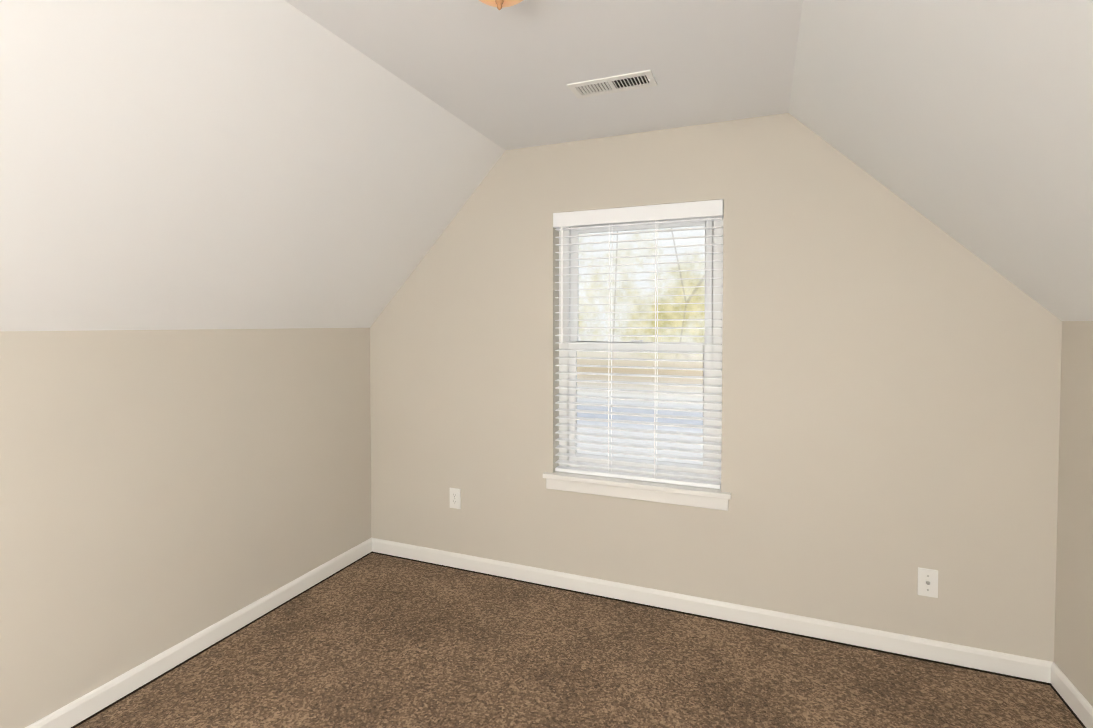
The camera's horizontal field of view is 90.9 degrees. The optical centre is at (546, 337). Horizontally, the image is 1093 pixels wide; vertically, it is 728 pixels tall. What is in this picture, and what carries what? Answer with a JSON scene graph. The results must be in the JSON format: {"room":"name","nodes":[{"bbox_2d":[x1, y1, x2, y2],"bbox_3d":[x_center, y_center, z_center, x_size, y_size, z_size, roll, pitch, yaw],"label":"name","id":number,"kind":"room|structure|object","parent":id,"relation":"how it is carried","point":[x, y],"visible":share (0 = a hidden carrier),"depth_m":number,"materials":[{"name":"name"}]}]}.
{"room":"empty attic bedroom","nodes":[
{"label":"empty attic bedroom","id":0,"kind":"room"},
{"bbox_2d":[0,328,371,727],"bbox_3d":[-1.946,0.691,1.528,0.200,1.409,4.050,1,2,22],"label":"wall","id":1,"kind":"structure","parent":0,"point":[161,491],"depth_m":2.18,"materials":[{"name":"beige paint"}]},
{"bbox_2d":[25,537,372,727],"bbox_3d":[-1.845,1.352,1.504,0.018,0.088,4.050,1,2,22],"label":"baseboard","id":2,"kind":"structure","parent":1,"relation":"attached to","point":[87,706],"depth_m":2.29,"materials":[{"name":"white paint"}]},
{"bbox_2d":[0,0,505,330],"bbox_3d":[-1.508,-0.601,1.319,1.143,1.184,4.050,1,2,22],"label":"ceiling","id":3,"kind":"structure","parent":0,"point":[216,164],"depth_m":1.82,"materials":[{"name":"white paint"}]},
{"bbox_2d":[285,0,802,149],"bbox_3d":[-0.313,-1.081,0.830,1.430,0.200,4.050,1,2,22],"label":"ceiling","id":4,"kind":"structure","parent":0,"point":[503,77],"depth_m":1.93,"materials":[{"name":"white paint"}]},
{"bbox_2d":[479,0,522,9],"bbox_3d":[-0.121,-0.918,1.381,0.240,0.154,0.240,1,2,22],"label":"flush-mount dome light","id":5,"kind":"object","parent":4,"relation":"attached to","point":[499,4],"visible":1,"depth_m":1.40,"materials":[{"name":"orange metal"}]},
{"bbox_2d":[567,69,656,98],"bbox_3d":[0.263,-1.009,2.155,0.335,0.012,0.136,1,2,22],"label":"ceiling vent","id":6,"kind":"object","parent":4,"relation":"in","point":[618,83],"visible":1,"depth_m":2.15,"materials":[{"name":"white metal"}]},
{"bbox_2d":[76,553,1082,727],"bbox_3d":[-0.299,1.442,0.868,3.761,0.060,4.410,1,2,22],"label":"floor","id":7,"kind":"structure","parent":0,"point":[372,640],"depth_m":2.20,"materials":[{"name":"carpet"}]},
{"bbox_2d":[370,113,1061,661],"bbox_3d":[0.488,0.065,2.807,3.761,2.594,0.160,1,2,22],"label":"wall","id":8,"kind":"structure","parent":0,"point":[890,387],"depth_m":2.49,"materials":[{"name":"beige paint"}]},
{"bbox_2d":[450,488,460,508],"bbox_3d":[-0.535,0.942,3.147,0.072,0.118,0.009,1,2,22],"label":"duplex electrical outlet","id":9,"kind":"object","parent":8,"relation":"attached to","point":[455,497],"visible":1,"depth_m":3.14,"materials":[{"name":"white plastic"}]},
{"bbox_2d":[543,471,730,510],"bbox_3d":[0.449,0.781,2.783,0.963,0.087,0.128,1,2,22],"label":"window sill","id":10,"kind":"structure","parent":8,"relation":"attached to","point":[701,497],"depth_m":2.72,"materials":[{"name":"white paint"}]},
{"bbox_2d":[559,209,723,482],"bbox_3d":[0.485,0.047,2.856,0.871,1.434,0.070,1,2,22],"label":"window","id":11,"kind":"structure","parent":8,"relation":"in","point":[708,298],"depth_m":2.83,"materials":[{"name":"white plastic"}]},
{"bbox_2d":[553,199,723,488],"bbox_3d":[0.450,0.036,2.767,0.863,1.396,0.092,1,2,22],"label":"window blind slats","id":12,"kind":"object","parent":11,"relation":"attached to","point":[696,209],"visible":1,"depth_m":2.75,"materials":[{"name":"white plastic"}]},
{"bbox_2d":[373,538,1044,683],"bbox_3d":[0.455,1.320,2.757,3.300,0.088,0.018,1,2,22],"label":"baseboard","id":13,"kind":"structure","parent":8,"relation":"attached to","point":[950,654],"depth_m":2.56,"materials":[{"name":"white paint"}]},
{"bbox_2d":[917,567,937,597],"bbox_3d":[1.621,1.044,2.283,0.072,0.118,0.018,1,2,22],"label":"outlet","id":14,"kind":"object","parent":8,"relation":"attached to","point":[928,582],"visible":1,"depth_m":2.29,"materials":[{"name":"white plastic"}]},
{"bbox_2d":[789,0,1092,320],"bbox_3d":[0.902,-0.594,0.357,1.188,1.150,4.050,1,2,22],"label":"ceiling","id":15,"kind":"structure","parent":0,"point":[968,124],"depth_m":1.54,"materials":[{"name":"white paint"}]},
{"bbox_2d":[1054,321,1092,706],"bbox_3d":[1.361,0.707,0.207,0.200,1.444,4.050,1,2,22],"label":"wall","id":16,"kind":"structure","parent":0,"point":[1073,648],"depth_m":2.00,"materials":[{"name":"beige paint"}]},
{"bbox_2d":[1045,660,1092,727],"bbox_3d":[1.261,1.384,0.265,0.018,0.088,4.050,1,2,22],"label":"baseboard","id":17,"kind":"structure","parent":16,"relation":"attached to","point":[1082,710],"depth_m":2.01,"materials":[{"name":"white paint"}]},
{"label":"outside","id":18,"kind":"structure","parent":0,"visible":0},
{"bbox_2d":[577,226,704,464],"bbox_3d":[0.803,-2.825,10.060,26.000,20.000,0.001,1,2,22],"label":"window glass","id":19,"kind":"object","parent":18,"point":[629,284],"depth_m":9.76,"materials":[{"name":"clear glass"}]}
]}

